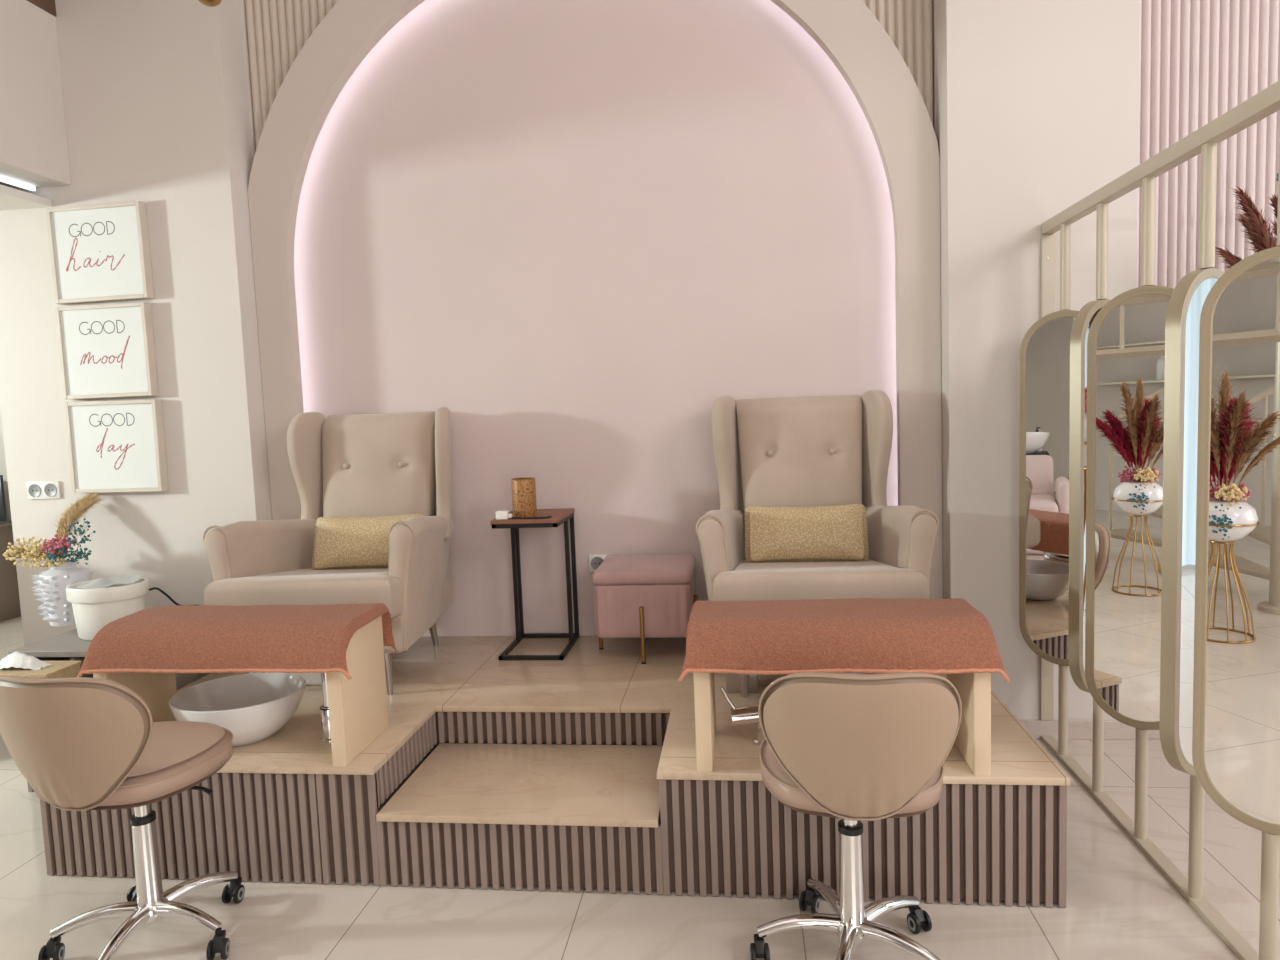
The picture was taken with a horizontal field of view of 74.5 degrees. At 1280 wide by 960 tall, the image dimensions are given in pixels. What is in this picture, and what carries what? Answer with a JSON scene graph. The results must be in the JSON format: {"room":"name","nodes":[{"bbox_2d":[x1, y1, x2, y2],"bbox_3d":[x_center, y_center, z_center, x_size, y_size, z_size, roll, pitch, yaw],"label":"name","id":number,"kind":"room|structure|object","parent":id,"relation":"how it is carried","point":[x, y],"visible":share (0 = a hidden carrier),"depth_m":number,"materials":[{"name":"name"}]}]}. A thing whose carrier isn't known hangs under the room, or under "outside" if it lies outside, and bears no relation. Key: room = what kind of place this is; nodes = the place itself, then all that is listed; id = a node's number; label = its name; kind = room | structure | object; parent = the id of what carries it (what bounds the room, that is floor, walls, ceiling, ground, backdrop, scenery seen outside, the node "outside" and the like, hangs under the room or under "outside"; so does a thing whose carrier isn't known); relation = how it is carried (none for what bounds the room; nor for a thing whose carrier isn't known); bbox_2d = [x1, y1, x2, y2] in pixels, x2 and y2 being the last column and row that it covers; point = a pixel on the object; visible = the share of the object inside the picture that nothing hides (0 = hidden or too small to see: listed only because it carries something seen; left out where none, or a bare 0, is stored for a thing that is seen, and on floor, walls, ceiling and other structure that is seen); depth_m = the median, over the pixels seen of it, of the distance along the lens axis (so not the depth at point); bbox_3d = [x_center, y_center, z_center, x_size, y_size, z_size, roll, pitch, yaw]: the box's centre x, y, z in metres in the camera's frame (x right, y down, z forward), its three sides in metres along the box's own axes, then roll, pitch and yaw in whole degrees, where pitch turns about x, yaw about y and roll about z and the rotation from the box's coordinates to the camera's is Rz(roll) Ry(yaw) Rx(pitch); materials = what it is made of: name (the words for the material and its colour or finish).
{"room":"salon","nodes":[
{"label":"salon","id":0,"kind":"room"},
{"bbox_2d":[0,411,11,521],"bbox_3d":[-0.445,-1.016,5.746,14.700,3.800,0.200,-2,5,7],"label":"wall","id":1,"kind":"structure","parent":0,"point":[3,471],"depth_m":6.24,"materials":[{"name":"white paint"}]},
{"bbox_2d":[0,184,51,210],"bbox_3d":[-4.701,-1.005,2.411,4.035,0.030,7.400,-2,5,7],"label":"ceiling","id":2,"kind":"structure","parent":0,"point":[10,198],"depth_m":3.52,"materials":[{"name":"white paint"}]},
{"bbox_2d":[0,0,271,645],"bbox_3d":[-2.230,-0.800,3.989,1.169,3.800,0.734,-2,5,7],"label":"wall","id":3,"kind":"structure","parent":0,"point":[157,94],"depth_m":3.60,"materials":[{"name":"white paint"}]},
{"bbox_2d":[0,176,35,190],"bbox_3d":[-2.857,-1.038,1.297,0.015,0.018,4.636,-2,5,7],"label":"light","id":4,"kind":"object","parent":3,"relation":"attached to","point":[2,179],"visible":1,"depth_m":3.50,"materials":[{"name":"white"}]},
{"bbox_2d":[0,0,70,187],"bbox_3d":[-2.829,-1.376,1.026,0.163,0.690,5.165,-2,5,7],"label":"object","id":5,"kind":"structure","parent":3,"relation":"attached to","point":[33,136],"depth_m":3.41,"materials":[{"name":"white paint"}]},
{"bbox_2d":[27,481,60,498],"bbox_3d":[-2.647,0.046,3.736,0.156,0.078,0.013,-2,5,7],"label":"wall socket","id":6,"kind":"object","parent":3,"relation":"attached to","point":[45,489],"visible":1,"depth_m":3.73,"materials":[{"name":"white plastic"}]},
{"bbox_2d":[46,201,153,304],"bbox_3d":[-2.300,-0.964,3.588,0.436,0.407,0.045,-2,5,7],"label":"framed picture","id":7,"kind":"object","parent":3,"relation":"attached to","point":[99,252],"visible":1,"depth_m":3.57,"materials":[{"name":"paper"}]},
{"bbox_2d":[55,302,158,398],"bbox_3d":[-2.294,-0.553,3.624,0.415,0.395,0.045,-2,5,7],"label":"framed picture","id":8,"kind":"object","parent":3,"relation":"attached to","point":[106,350],"visible":1,"depth_m":3.61,"materials":[{"name":"paper"}]},
{"bbox_2d":[64,399,168,492],"bbox_3d":[-2.274,-0.146,3.657,0.431,0.403,0.045,-1,5,7],"label":"framed picture","id":9,"kind":"object","parent":3,"relation":"attached to","point":[117,445],"visible":1,"depth_m":3.64,"materials":[{"name":"paper"}]},
{"bbox_2d":[245,0,933,148],"bbox_3d":[-0.272,-1.810,3.510,2.884,1.846,0.034,-2,5,7],"label":"wall panel","id":10,"kind":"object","parent":3,"relation":"attached to","point":[277,30],"depth_m":3.63,"materials":[{"name":"beige wood"}]},
{"bbox_2d":[248,0,942,598],"bbox_3d":[-0.242,-0.847,3.528,2.886,3.099,0.060,-2,5,7],"label":"arch","id":11,"kind":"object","parent":3,"relation":"attached to","point":[893,106],"depth_m":3.41,"materials":[{"name":"paint"}]},
{"bbox_2d":[294,0,897,635],"bbox_3d":[-0.220,-0.853,3.711,2.890,3.800,0.203,-2,5,7],"label":"wall niche","id":12,"kind":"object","parent":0,"point":[570,230],"visible":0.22,"depth_m":3.60,"materials":[{"name":"pink paint"}]},
{"bbox_2d":[589,554,605,571],"bbox_3d":[-0.186,0.367,3.705,0.078,0.078,0.013,-2,5,7],"label":"wall socket","id":13,"kind":"object","parent":12,"relation":"attached to","point":[595,560],"visible":0.73,"depth_m":3.70,"materials":[{"name":"white plastic"}]},
{"bbox_2d":[0,616,1279,959],"bbox_3d":[-0.936,1.328,1.160,14.700,0.060,9.800,-2,5,7],"label":"floor","id":14,"kind":"structure","parent":0,"point":[1120,905],"depth_m":2.27,"materials":[{"name":"tile"}]},
{"bbox_2d":[0,521,20,621],"bbox_3d":[-4.816,0.682,6.042,0.420,0.700,0.530,-2,5,7],"label":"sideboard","id":15,"kind":"object","parent":14,"relation":"on","point":[10,608],"visible":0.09,"depth_m":6.13,"materials":[{"name":"laminate"}]},
{"bbox_2d":[0,475,6,520],"bbox_3d":[-4.764,0.150,6.009,0.500,0.360,0.120,-2,5,7],"label":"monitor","id":16,"kind":"object","parent":15,"relation":"on","point":[3,515],"visible":1,"depth_m":5.97,"materials":[{"name":"black plastic"}]},
{"bbox_2d":[0,521,11,526],"bbox_3d":[-4.829,0.343,6.013,0.420,0.020,0.530,-2,5,7],"label":"countertop","id":17,"kind":"structure","parent":15,"relation":"on","point":[4,523],"depth_m":6.14,"materials":[{"name":"beige laminate"}]},
{"bbox_2d":[8,628,209,791],"bbox_3d":[-2.039,0.886,3.269,0.557,0.548,0.740,-2,5,7],"label":"console table","id":18,"kind":"object","parent":14,"relation":"on","point":[66,646],"visible":0.15,"depth_m":3.19,"materials":[{"name":"beige laminate"}]},
{"bbox_2d":[0,651,81,678],"bbox_3d":[-2.174,0.686,2.979,0.310,0.164,0.160,-2,5,7],"label":"tissue box","id":19,"kind":"object","parent":18,"relation":"on","point":[18,664],"visible":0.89,"depth_m":2.95,"materials":[{"name":"wicker"}]},
{"bbox_2d":[3,492,103,625],"bbox_3d":[-2.469,0.335,3.547,0.370,0.537,0.307,-4,5,-16],"label":"flower vase","id":20,"kind":"object","parent":18,"relation":"on","point":[52,583],"visible":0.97,"depth_m":3.48,"materials":[{"name":"white ceramic"}]},
{"bbox_2d":[66,575,179,640],"bbox_3d":[-1.979,0.584,3.392,0.521,0.430,0.257,-6,6,-38],"label":"pot","id":21,"kind":"object","parent":18,"relation":"on","point":[99,602],"visible":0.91,"depth_m":3.22,"materials":[{"name":"white ceramic"}]},
{"bbox_2d":[66,578,148,640],"bbox_3d":[-2.081,0.506,3.306,0.290,0.206,0.232,-2,5,1],"label":"tub","id":22,"kind":"object","parent":21,"relation":"in","point":[95,603],"depth_m":3.22,"materials":[{"name":"white ceramic"}]},
{"bbox_2d":[0,675,244,959],"bbox_3d":[-1.292,0.824,2.159,0.476,0.800,0.507,-1,5,11],"label":"stool","id":23,"kind":"object","parent":14,"relation":"on","point":[80,743],"visible":1,"depth_m":1.98,"materials":[{"name":"beige leather"}]},
{"bbox_2d":[40,636,1070,907],"bbox_3d":[-0.270,0.930,3.063,2.972,0.358,1.400,-2,5,7],"label":"platform","id":24,"kind":"object","parent":14,"relation":"on","point":[578,771],"visible":0.7,"depth_m":2.46,"materials":[{"name":"beige wood"}]},
{"bbox_2d":[168,672,305,746],"bbox_3d":[-1.276,0.745,2.690,0.398,0.149,0.378,-2,5,-2],"label":"basin","id":25,"kind":"object","parent":24,"relation":"on","point":[254,707],"visible":0.83,"depth_m":2.71,"materials":[{"name":"white ceramic"}]},
{"bbox_2d":[93,615,388,766],"bbox_3d":[-1.219,0.627,2.603,0.775,0.395,0.300,-2,5,7],"label":"bench","id":26,"kind":"object","parent":24,"relation":"on","point":[358,708],"visible":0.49,"depth_m":2.56,"materials":[{"name":"beige laminate"}]},
{"bbox_2d":[77,603,396,679],"bbox_3d":[-1.223,0.505,2.594,0.860,0.186,0.359,-2,5,7],"label":"towel","id":27,"kind":"object","parent":26,"relation":"on","point":[179,638],"visible":0.99,"depth_m":2.47,"materials":[{"name":"fabric"}]},
{"bbox_2d":[249,672,321,684],"bbox_3d":[-1.321,0.720,3.275,0.320,0.105,0.200,-2,5,7],"label":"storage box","id":28,"kind":"object","parent":24,"relation":"on","point":[310,678],"visible":0.02,"depth_m":3.17,"materials":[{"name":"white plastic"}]},
{"bbox_2d":[320,673,330,742],"bbox_3d":[-1.014,0.652,2.631,0.152,0.324,0.058,-2,5,7],"label":"tap","id":29,"kind":"object","parent":24,"relation":"on","point":[324,709],"visible":0.31,"depth_m":2.61,"materials":[{"name":"silver metal"}]},
{"bbox_2d":[203,407,453,694],"bbox_3d":[-1.140,0.240,3.342,0.786,1.035,0.920,-2,5,6],"label":"chair","id":30,"kind":"object","parent":24,"relation":"on","point":[380,464],"visible":0.84,"depth_m":3.46,"materials":[{"name":"beige fabric"}]},
{"bbox_2d":[204,568,402,618],"bbox_3d":[-1.148,0.424,3.220,0.676,0.214,0.645,-2,5,6],"label":"seat cushion","id":31,"kind":"object","parent":30,"relation":"on","point":[241,586],"depth_m":2.91,"materials":[{"name":"beige fabric"}]},
{"bbox_2d":[312,514,424,569],"bbox_3d":[-1.078,0.250,3.351,0.450,0.213,0.142,-2,5,3],"label":"lumbar cushion","id":32,"kind":"object","parent":30,"relation":"on","point":[339,542],"visible":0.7,"depth_m":3.31,"materials":[{"name":"gold fabric"}]},
{"bbox_2d":[490,508,578,659],"bbox_3d":[-0.432,0.428,3.548,0.274,0.573,0.354,-2,5,7],"label":"side table","id":33,"kind":"object","parent":24,"relation":"on","point":[559,516],"visible":0.8,"depth_m":3.62,"materials":[{"name":"black metal"}]},
{"bbox_2d":[511,477,536,516],"bbox_3d":[-0.474,0.072,3.445,0.099,0.157,0.099,-2,5,7],"label":"candle lantern","id":34,"kind":"object","parent":33,"relation":"on","point":[523,489],"visible":0.98,"depth_m":3.40,"materials":[{"name":"brown metal"}]},
{"bbox_2d":[496,510,551,519],"bbox_3d":[-0.467,0.139,3.379,0.222,0.034,0.044,-2,5,4],"label":"charger","id":35,"kind":"object","parent":33,"relation":"on","point":[500,515],"visible":1,"depth_m":3.37,"materials":[{"name":"white plastic"}]},
{"bbox_2d":[591,554,697,663],"bbox_3d":[0.030,0.513,3.485,0.420,0.379,0.420,-2,5,7],"label":"ottoman","id":36,"kind":"object","parent":24,"relation":"on","point":[642,597],"visible":0.89,"depth_m":3.30,"materials":[{"name":"pink fabric"}]},
{"bbox_2d":[726,673,757,692],"bbox_3d":[0.358,0.672,2.970,0.110,0.125,0.120,-2,5,7],"label":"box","id":37,"kind":"object","parent":24,"relation":"on","point":[732,680],"visible":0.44,"depth_m":2.91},
{"bbox_2d":[720,687,764,745],"bbox_3d":[0.375,0.687,2.478,0.274,0.176,0.069,-2,5,7],"label":"tap","id":38,"kind":"object","parent":24,"relation":"on","point":[745,715],"visible":0.48,"depth_m":2.46,"materials":[{"name":"silver metal"}]},
{"bbox_2d":[696,390,938,696],"bbox_3d":[0.621,0.191,3.124,0.786,1.035,0.920,-2,5,7],"label":"chair","id":39,"kind":"object","parent":24,"relation":"on","point":[819,450],"visible":0.73,"depth_m":3.29,"materials":[{"name":"beige fabric"}]},
{"bbox_2d":[745,504,868,562],"bbox_3d":[0.619,0.203,3.145,0.450,0.213,0.142,-2,5,8],"label":"lumbar cushion","id":40,"kind":"object","parent":39,"relation":"on","point":[837,532],"visible":0.97,"depth_m":3.10,"materials":[{"name":"gold fabric"}]},
{"bbox_2d":[713,559,928,600],"bbox_3d":[0.611,0.376,3.002,0.676,0.214,0.645,-2,5,7],"label":"seat cushion","id":41,"kind":"object","parent":39,"relation":"on","point":[737,579],"depth_m":2.70,"materials":[{"name":"beige fabric"}]},
{"bbox_2d":[693,672,990,775],"bbox_3d":[0.549,0.578,2.389,0.775,0.395,0.300,-2,5,7],"label":"bench","id":42,"kind":"object","parent":24,"relation":"on","point":[973,738],"visible":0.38,"depth_m":2.28,"materials":[{"name":"beige laminate"}]},
{"bbox_2d":[678,598,1009,681],"bbox_3d":[0.545,0.455,2.380,0.857,0.182,0.358,-2,5,7],"label":"towel","id":43,"kind":"object","parent":42,"relation":"on","point":[856,635],"visible":0.97,"depth_m":2.25,"materials":[{"name":"fabric"}]},
{"bbox_2d":[749,672,961,959],"bbox_3d":[0.480,0.772,1.983,0.465,0.801,0.521,-2,5,7],"label":"stool","id":44,"kind":"object","parent":14,"relation":"on","point":[853,748],"visible":1,"depth_m":1.77,"materials":[{"name":"beige leather"}]},
{"bbox_2d":[1040,80,1279,959],"bbox_3d":[1.412,0.143,1.946,0.048,1.990,2.614,-2,5,7],"label":"railing","id":45,"kind":"object","parent":14,"relation":"on","point":[1204,140],"visible":0.81,"depth_m":2.37,"materials":[{"name":"metal"}]},
{"bbox_2d":[1019,310,1078,665],"bbox_3d":[1.542,0.038,3.059,0.300,1.292,0.036,2,6,38],"label":"mirror","id":46,"kind":"object","parent":45,"relation":"attached to","point":[1044,352],"visible":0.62,"depth_m":3.08,"materials":[{"name":"clear glass"}]},
{"bbox_2d":[1068,299,1109,692],"bbox_3d":[1.506,0.065,2.755,0.300,1.292,0.036,-5,6,-33],"label":"mirror","id":47,"kind":"object","parent":45,"relation":"attached to","point":[1083,321],"visible":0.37,"depth_m":2.67,"materials":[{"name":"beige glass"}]},
{"bbox_2d":[1085,286,1173,729],"bbox_3d":[1.470,0.092,2.451,0.300,1.292,0.036,1,6,37],"label":"mirror","id":48,"kind":"object","parent":45,"relation":"attached to","point":[1126,340],"visible":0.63,"depth_m":2.47,"materials":[{"name":"clear glass"}]},
{"bbox_2d":[1159,268,1224,775],"bbox_3d":[1.433,0.119,2.147,0.300,1.292,0.036,-5,6,-30],"label":"mirror","id":49,"kind":"object","parent":45,"relation":"attached to","point":[1182,326],"visible":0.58,"depth_m":2.07,"materials":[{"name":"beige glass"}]},
{"bbox_2d":[1192,246,1279,834],"bbox_3d":[1.397,0.146,1.843,0.300,1.292,0.036,2,6,41],"label":"mirror","id":50,"kind":"object","parent":45,"relation":"attached to","point":[1236,726],"visible":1,"depth_m":1.88,"materials":[{"name":"clear glass"}]},
{"bbox_2d":[1215,173,1277,268],"bbox_3d":[2.180,0.003,2.774,0.506,2.069,0.326,-2,5,7],"label":"dried plant","id":51,"kind":"object","parent":14,"relation":"on","point":[1256,226],"visible":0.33,"depth_m":2.71,"materials":[{"name":"red plant"}]},
{"bbox_2d":[932,0,1138,719],"bbox_3d":[1.553,-0.905,3.530,0.675,3.800,0.734,-2,5,7],"label":"wall","id":52,"kind":"structure","parent":0,"point":[1035,102],"depth_m":3.17,"materials":[{"name":"white paint"}]},
{"bbox_2d":[1019,720,1159,739],"bbox_3d":[2.369,0.959,3.240,2.220,0.075,0.048,-2,5,7],"label":"baseboard","id":53,"kind":"structure","parent":52,"relation":"attached to","point":[1077,729],"depth_m":3.29,"materials":[{"name":"wood"}]},
{"bbox_2d":[1136,0,1279,288],"bbox_3d":[2.628,-0.906,3.092,1.562,3.795,0.040,-2,5,7],"label":"wall","id":54,"kind":"structure","parent":0,"point":[1199,60],"depth_m":3.10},
{"bbox_3d":[-1.083,-2.536,0.835,14.700,0.100,9.800,-2,5,7],"label":"ceiling","id":55,"kind":"structure","parent":0,"visible":0},
{"bbox_2d":[198,0,221,6],"bbox_3d":[-1.452,-2.103,2.757,0.100,1.054,0.100,-2,5,7],"label":"pendant lamp","id":56,"kind":"object","parent":55,"relation":"hanging from","point":[210,3],"visible":1,"depth_m":2.79,"materials":[{"name":"gold metal"}]},
{"bbox_3d":[-6.925,-0.422,1.615,0.200,3.800,9.600,-2,5,7],"label":"wall","id":57,"kind":"structure","parent":0,"visible":0},
{"bbox_2d":[27,0,56,16],"bbox_3d":[-4.814,-1.750,1.229,4.137,0.170,5.165,-2,5,7],"label":"trim","id":58,"kind":"structure","parent":57,"relation":"attached to","point":[49,6],"depth_m":3.50,"materials":[{"name":"brown wood"}]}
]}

